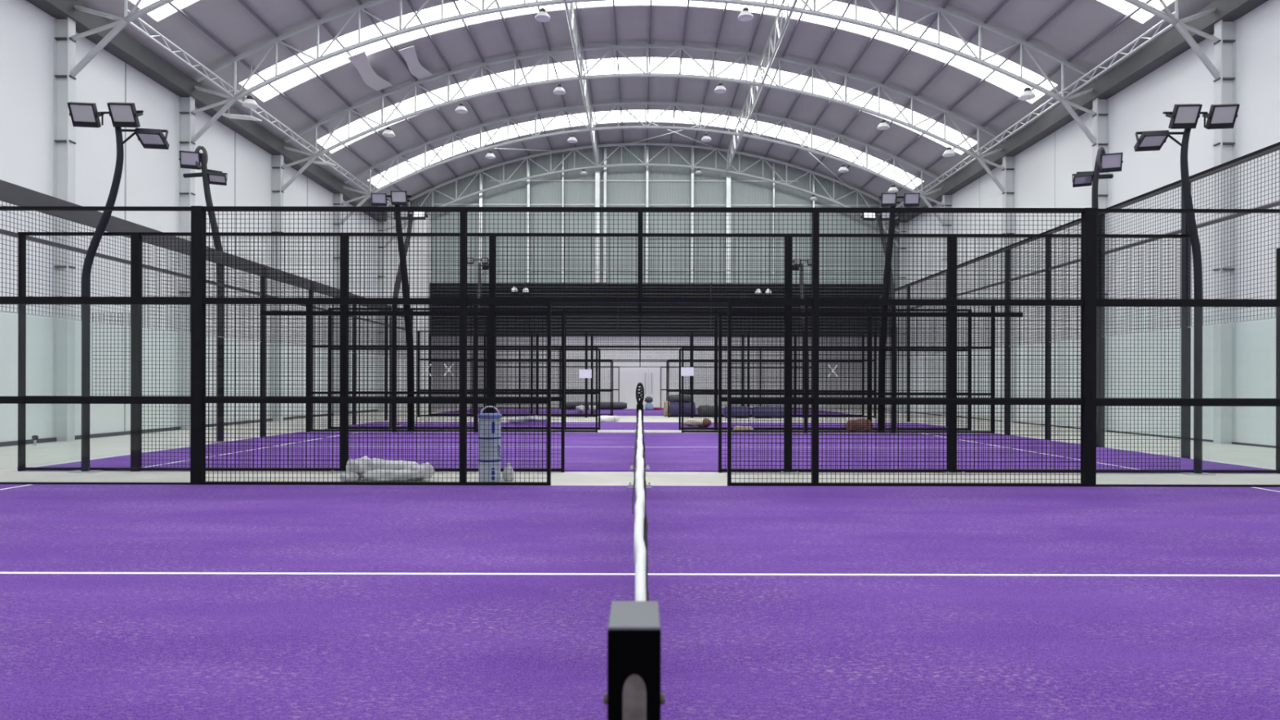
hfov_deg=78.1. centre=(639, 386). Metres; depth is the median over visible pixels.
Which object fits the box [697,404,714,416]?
roll
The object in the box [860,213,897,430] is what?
floodlight pole
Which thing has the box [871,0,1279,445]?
wall
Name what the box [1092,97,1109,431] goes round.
steel column
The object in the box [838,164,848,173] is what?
lamp
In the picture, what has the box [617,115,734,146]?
rod
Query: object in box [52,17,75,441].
steel column
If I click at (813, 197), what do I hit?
lamp
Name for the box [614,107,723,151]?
rod
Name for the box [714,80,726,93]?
lamp
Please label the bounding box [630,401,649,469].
net post
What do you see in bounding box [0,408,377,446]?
baseboard
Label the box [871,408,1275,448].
baseboard
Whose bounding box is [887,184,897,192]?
lamp
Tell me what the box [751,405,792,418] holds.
roll
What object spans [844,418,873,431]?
debris heap
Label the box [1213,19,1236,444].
steel column
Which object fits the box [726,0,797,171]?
girder
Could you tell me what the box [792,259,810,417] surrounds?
floodlight pole
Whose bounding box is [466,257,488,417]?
floodlight pole
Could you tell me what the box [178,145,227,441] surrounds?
floodlight pole
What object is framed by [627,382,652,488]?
net post
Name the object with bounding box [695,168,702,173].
lamp
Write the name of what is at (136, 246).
mesh fence
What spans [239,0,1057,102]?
skylight
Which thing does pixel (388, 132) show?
lamp
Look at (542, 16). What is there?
lamp
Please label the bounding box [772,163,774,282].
post
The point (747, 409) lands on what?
roll
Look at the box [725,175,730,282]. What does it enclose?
post
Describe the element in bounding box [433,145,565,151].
rod
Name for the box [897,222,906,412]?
steel column
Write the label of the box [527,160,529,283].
post
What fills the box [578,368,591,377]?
paper sign
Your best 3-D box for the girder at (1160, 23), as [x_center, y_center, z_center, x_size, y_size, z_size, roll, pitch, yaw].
[12.869,-8.866,30.500,0.059,0.299,23.215,0,0,0]
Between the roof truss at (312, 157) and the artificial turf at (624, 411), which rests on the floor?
the artificial turf at (624, 411)
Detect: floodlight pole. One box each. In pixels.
[66,102,169,472]
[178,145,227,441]
[370,191,413,429]
[388,211,426,429]
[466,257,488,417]
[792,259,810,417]
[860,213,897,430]
[877,192,919,433]
[1071,146,1123,446]
[1133,103,1239,475]
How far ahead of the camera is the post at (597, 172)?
42.51 m
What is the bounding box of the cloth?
[653,407,662,409]
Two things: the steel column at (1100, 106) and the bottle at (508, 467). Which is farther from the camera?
the steel column at (1100, 106)
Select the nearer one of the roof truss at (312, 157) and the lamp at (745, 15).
the lamp at (745, 15)
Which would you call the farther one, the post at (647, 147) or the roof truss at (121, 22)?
the post at (647, 147)
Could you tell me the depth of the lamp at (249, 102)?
23.95 m
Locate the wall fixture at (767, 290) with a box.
[765,288,772,294]
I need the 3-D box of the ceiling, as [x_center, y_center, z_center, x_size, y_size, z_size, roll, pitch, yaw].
[0.123,-11.135,20.025,28.800,4.229,46.050,0,0,0]
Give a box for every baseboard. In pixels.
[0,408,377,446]
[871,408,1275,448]
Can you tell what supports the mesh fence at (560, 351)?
on the floor
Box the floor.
[0,408,1279,485]
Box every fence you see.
[0,179,406,437]
[0,205,1279,487]
[17,231,1279,474]
[305,302,995,433]
[327,307,972,430]
[417,330,875,417]
[428,333,863,416]
[478,345,811,408]
[878,142,1279,458]
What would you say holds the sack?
on the artificial turf at (624, 411)
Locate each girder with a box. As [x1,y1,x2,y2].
[127,8,408,221]
[564,0,598,166]
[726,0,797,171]
[882,11,1174,222]
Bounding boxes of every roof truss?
[70,0,1219,80]
[191,0,1098,146]
[279,44,1007,192]
[339,101,946,226]
[382,142,901,247]
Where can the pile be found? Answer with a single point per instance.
(673, 399)
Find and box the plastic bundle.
[339,456,433,481]
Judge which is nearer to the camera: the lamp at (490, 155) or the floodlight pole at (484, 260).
the floodlight pole at (484, 260)
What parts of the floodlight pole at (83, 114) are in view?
foot plate, arm, arm, arm, arm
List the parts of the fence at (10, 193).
rail, rail, panel, post, post, post, post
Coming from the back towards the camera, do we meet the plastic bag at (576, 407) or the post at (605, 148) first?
the post at (605, 148)
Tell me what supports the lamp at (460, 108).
hanging from the roof truss at (312, 157)
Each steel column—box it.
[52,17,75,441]
[177,95,195,429]
[271,154,284,421]
[332,192,343,415]
[377,221,385,410]
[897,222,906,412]
[942,194,952,416]
[1001,155,1015,422]
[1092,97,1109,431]
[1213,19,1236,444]
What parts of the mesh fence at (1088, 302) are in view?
rail, rail, rail, rail, post, panel, rail, rail, rail, panel, post, panel, post, post, rail, rail, post, panel, post, panel, rail, rail, rail, panel, post, rail, rail, rail, rail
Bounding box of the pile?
[663,394,695,416]
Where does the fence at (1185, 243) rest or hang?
on the floor
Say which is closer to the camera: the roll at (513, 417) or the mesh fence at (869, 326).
the mesh fence at (869, 326)
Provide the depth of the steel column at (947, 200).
35.99 m
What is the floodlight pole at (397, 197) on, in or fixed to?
on the floor
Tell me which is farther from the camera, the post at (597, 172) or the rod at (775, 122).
the post at (597, 172)
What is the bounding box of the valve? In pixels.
[31,435,38,445]
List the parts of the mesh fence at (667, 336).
post, post, rail, panel, rail, post, post, post, rail, rail, panel, post, post, rail, panel, rail, post, post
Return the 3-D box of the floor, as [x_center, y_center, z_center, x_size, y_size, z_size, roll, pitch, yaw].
[0.097,1.450,22.800,28.800,0.200,51.600,0,0,0]
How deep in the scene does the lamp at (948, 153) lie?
29.93 m
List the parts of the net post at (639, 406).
coiled cord, foot plate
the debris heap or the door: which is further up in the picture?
the door
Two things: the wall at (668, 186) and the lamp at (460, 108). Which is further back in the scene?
the wall at (668, 186)
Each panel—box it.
[222,58,261,120]
[307,121,335,165]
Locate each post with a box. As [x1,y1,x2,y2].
[479,173,483,269]
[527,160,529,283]
[562,152,564,283]
[595,170,599,283]
[603,147,606,283]
[603,600,664,719]
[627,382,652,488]
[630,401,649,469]
[645,146,648,282]
[690,148,693,282]
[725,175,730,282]
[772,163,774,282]
[812,176,814,207]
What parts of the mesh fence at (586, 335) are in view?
post, rail, rail, panel, rail, post, post, post, rail, rail, panel, post, post, post, rail, rail, rail, panel, post, post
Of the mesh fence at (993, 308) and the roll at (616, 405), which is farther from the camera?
the roll at (616, 405)
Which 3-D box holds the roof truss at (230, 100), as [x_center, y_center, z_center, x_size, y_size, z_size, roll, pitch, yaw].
[0.177,-10.189,24.000,27.763,5.670,0.130,0,0,0]
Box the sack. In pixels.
[644,396,653,409]
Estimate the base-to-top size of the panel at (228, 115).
1.933 m
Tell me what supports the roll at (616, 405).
on the artificial turf at (624, 411)
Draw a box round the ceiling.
[78,0,1215,207]
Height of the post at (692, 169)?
7.229 m
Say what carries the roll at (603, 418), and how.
on the floor
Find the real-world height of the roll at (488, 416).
1.070 m
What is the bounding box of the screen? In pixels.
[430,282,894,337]
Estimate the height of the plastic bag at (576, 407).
0.431 m
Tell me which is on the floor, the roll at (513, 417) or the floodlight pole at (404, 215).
the floodlight pole at (404, 215)
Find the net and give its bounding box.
[631,409,648,601]
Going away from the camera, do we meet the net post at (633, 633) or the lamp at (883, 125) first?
the net post at (633, 633)
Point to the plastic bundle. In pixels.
(371, 463)
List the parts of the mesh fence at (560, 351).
rail, rail, rail, panel, post, post, rail, panel, rail, post, rail, panel, post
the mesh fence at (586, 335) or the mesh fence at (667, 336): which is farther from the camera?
the mesh fence at (667, 336)
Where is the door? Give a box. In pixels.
[624,368,659,408]
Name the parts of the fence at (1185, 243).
post, post, post, post, rail, rail, panel, rail, post, post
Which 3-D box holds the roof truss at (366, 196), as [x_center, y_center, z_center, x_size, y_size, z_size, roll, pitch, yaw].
[0.177,-10.189,36.000,27.763,5.670,0.130,0,0,0]
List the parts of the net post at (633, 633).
slot plate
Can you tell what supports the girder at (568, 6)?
attached to the roof truss at (312, 157)
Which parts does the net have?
cord, cord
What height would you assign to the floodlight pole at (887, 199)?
6.970 m
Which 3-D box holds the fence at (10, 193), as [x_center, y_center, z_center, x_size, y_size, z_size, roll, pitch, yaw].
[-9.848,-0.921,22.400,0.100,4.500,23.307,0,0,0]
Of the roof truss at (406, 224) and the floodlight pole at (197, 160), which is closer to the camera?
the floodlight pole at (197, 160)
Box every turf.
[0,484,1279,719]
[41,431,1275,473]
[324,422,946,430]
[434,408,852,416]
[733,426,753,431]
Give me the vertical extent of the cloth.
0.148 m
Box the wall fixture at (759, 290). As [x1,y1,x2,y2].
[755,288,761,294]
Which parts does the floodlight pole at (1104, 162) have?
arm, arm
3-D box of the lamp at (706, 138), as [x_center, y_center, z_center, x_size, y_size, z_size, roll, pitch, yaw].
[3.030,-11.438,36.000,0.470,0.410,0.470,0,0,0]
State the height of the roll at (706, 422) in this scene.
0.303 m
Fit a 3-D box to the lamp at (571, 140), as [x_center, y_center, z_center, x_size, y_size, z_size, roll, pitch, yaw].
[-3.087,-11.382,36.000,0.470,0.410,0.470,0,0,0]
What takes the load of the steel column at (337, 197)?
on the floor
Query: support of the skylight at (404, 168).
attached to the ceiling
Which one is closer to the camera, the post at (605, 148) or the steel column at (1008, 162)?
the steel column at (1008, 162)
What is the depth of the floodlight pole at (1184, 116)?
12.19 m
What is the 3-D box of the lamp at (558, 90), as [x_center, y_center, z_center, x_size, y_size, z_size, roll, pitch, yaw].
[-3.063,-11.385,30.000,0.470,0.410,0.470,0,0,0]
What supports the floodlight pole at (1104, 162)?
on the artificial turf at (584, 451)
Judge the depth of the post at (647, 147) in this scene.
42.51 m
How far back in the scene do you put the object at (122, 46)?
23.29 m
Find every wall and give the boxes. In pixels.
[0,0,377,442]
[385,211,431,411]
[400,145,898,288]
[432,336,866,408]
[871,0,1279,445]
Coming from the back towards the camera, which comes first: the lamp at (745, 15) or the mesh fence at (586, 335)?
the mesh fence at (586, 335)
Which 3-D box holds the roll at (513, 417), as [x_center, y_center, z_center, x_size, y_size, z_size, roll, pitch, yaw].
[-3.977,1.177,28.001,1.375,0.288,0.318,0,0,0]
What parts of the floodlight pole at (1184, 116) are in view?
arm, arm, arm, foot plate, arm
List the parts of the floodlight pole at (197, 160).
arm, arm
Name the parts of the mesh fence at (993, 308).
post, post, rail, rail, panel, rail, post, post, rail, rail, post, panel, post, post, rail, panel, rail, rail, post, post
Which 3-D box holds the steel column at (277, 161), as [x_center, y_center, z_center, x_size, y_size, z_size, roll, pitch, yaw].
[-13.792,-3.929,30.000,0.400,10.500,0.240,0,0,0]
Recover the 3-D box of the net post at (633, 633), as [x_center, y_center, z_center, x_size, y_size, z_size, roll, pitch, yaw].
[-0.008,0.802,0.956,0.180,1.054,0.232,0,0,0]
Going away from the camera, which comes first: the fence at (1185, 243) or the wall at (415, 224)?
the fence at (1185, 243)
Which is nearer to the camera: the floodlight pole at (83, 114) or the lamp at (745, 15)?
the floodlight pole at (83, 114)
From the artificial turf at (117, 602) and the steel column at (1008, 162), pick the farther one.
the steel column at (1008, 162)
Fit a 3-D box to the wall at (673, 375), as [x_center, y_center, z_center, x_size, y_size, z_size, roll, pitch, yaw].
[0.102,-0.950,48.450,28.200,4.600,0.300,0,0,0]
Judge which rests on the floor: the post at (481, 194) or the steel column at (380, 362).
the steel column at (380, 362)
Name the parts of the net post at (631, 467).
foot plate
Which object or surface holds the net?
attached to the net post at (633, 633)
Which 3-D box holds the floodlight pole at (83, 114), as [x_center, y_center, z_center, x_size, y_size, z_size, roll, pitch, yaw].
[-8.122,-1.507,12.210,1.357,5.680,0.557,0,0,-12]
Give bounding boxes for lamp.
[241,93,258,108]
[382,124,395,137]
[455,101,467,113]
[484,148,495,159]
[534,5,550,22]
[553,81,565,94]
[567,134,577,142]
[580,168,586,174]
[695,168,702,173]
[701,131,711,142]
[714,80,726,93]
[737,4,753,21]
[809,195,817,199]
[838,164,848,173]
[876,120,889,129]
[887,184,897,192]
[942,144,955,156]
[1018,84,1035,100]
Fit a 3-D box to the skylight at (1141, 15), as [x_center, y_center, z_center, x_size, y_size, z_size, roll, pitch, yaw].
[0.274,-11.507,20.350,26.500,3.405,1.700,0,0,0]
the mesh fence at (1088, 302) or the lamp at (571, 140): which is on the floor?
the mesh fence at (1088, 302)
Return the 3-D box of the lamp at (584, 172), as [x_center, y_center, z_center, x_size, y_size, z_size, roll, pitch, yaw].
[-3.001,-11.469,42.100,0.376,0.258,0.376,0,0,0]
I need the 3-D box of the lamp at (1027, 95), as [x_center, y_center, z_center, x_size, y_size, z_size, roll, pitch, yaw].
[11.786,-8.991,24.000,0.470,0.410,0.470,0,0,0]
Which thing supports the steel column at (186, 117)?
on the floor
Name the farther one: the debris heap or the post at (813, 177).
the post at (813, 177)
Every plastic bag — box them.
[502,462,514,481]
[575,406,585,413]
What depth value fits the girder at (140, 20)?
23.41 m
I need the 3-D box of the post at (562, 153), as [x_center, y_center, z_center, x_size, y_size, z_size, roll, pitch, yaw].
[-4.159,-9.095,42.600,0.070,6.992,0.180,0,0,0]
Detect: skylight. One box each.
[130,0,1173,22]
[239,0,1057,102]
[316,57,977,154]
[367,110,923,188]
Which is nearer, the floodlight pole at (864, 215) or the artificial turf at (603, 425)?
the floodlight pole at (864, 215)
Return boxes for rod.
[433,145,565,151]
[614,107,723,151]
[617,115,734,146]
[775,122,851,189]
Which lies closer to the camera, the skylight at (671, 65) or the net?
the net
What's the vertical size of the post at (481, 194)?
5.852 m
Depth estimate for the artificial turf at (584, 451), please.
15.48 m
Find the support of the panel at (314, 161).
hanging from the ceiling
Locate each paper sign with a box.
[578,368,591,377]
[680,367,693,376]
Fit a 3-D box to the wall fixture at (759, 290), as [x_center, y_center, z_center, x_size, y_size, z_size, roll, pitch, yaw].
[6.350,-5.091,42.300,0.400,0.280,0.400,0,0,0]
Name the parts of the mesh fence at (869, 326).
post, rail, rail, rail, panel, post, post, post, rail, rail, panel, post, post, rail, rail, rail, panel, post, post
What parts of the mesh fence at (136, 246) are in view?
post, panel, post, panel, rail, rail, foot plate, post, rail, panel, post, panel, post, panel, rail, post, rail, panel, post, panel, post, foot plate, panel, rail, post, foot plate, rail, rail, panel, post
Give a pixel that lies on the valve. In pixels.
(34, 437)
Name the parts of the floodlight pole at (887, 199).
arm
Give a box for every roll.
[477,405,502,481]
[508,416,546,422]
[567,401,626,409]
[597,415,619,422]
[683,417,711,426]
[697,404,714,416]
[723,405,750,417]
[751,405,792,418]
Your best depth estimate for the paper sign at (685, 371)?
22.73 m
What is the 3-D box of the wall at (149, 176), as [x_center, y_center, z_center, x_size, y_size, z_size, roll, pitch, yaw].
[-14.110,-4.130,22.800,0.262,10.900,51.600,0,0,0]

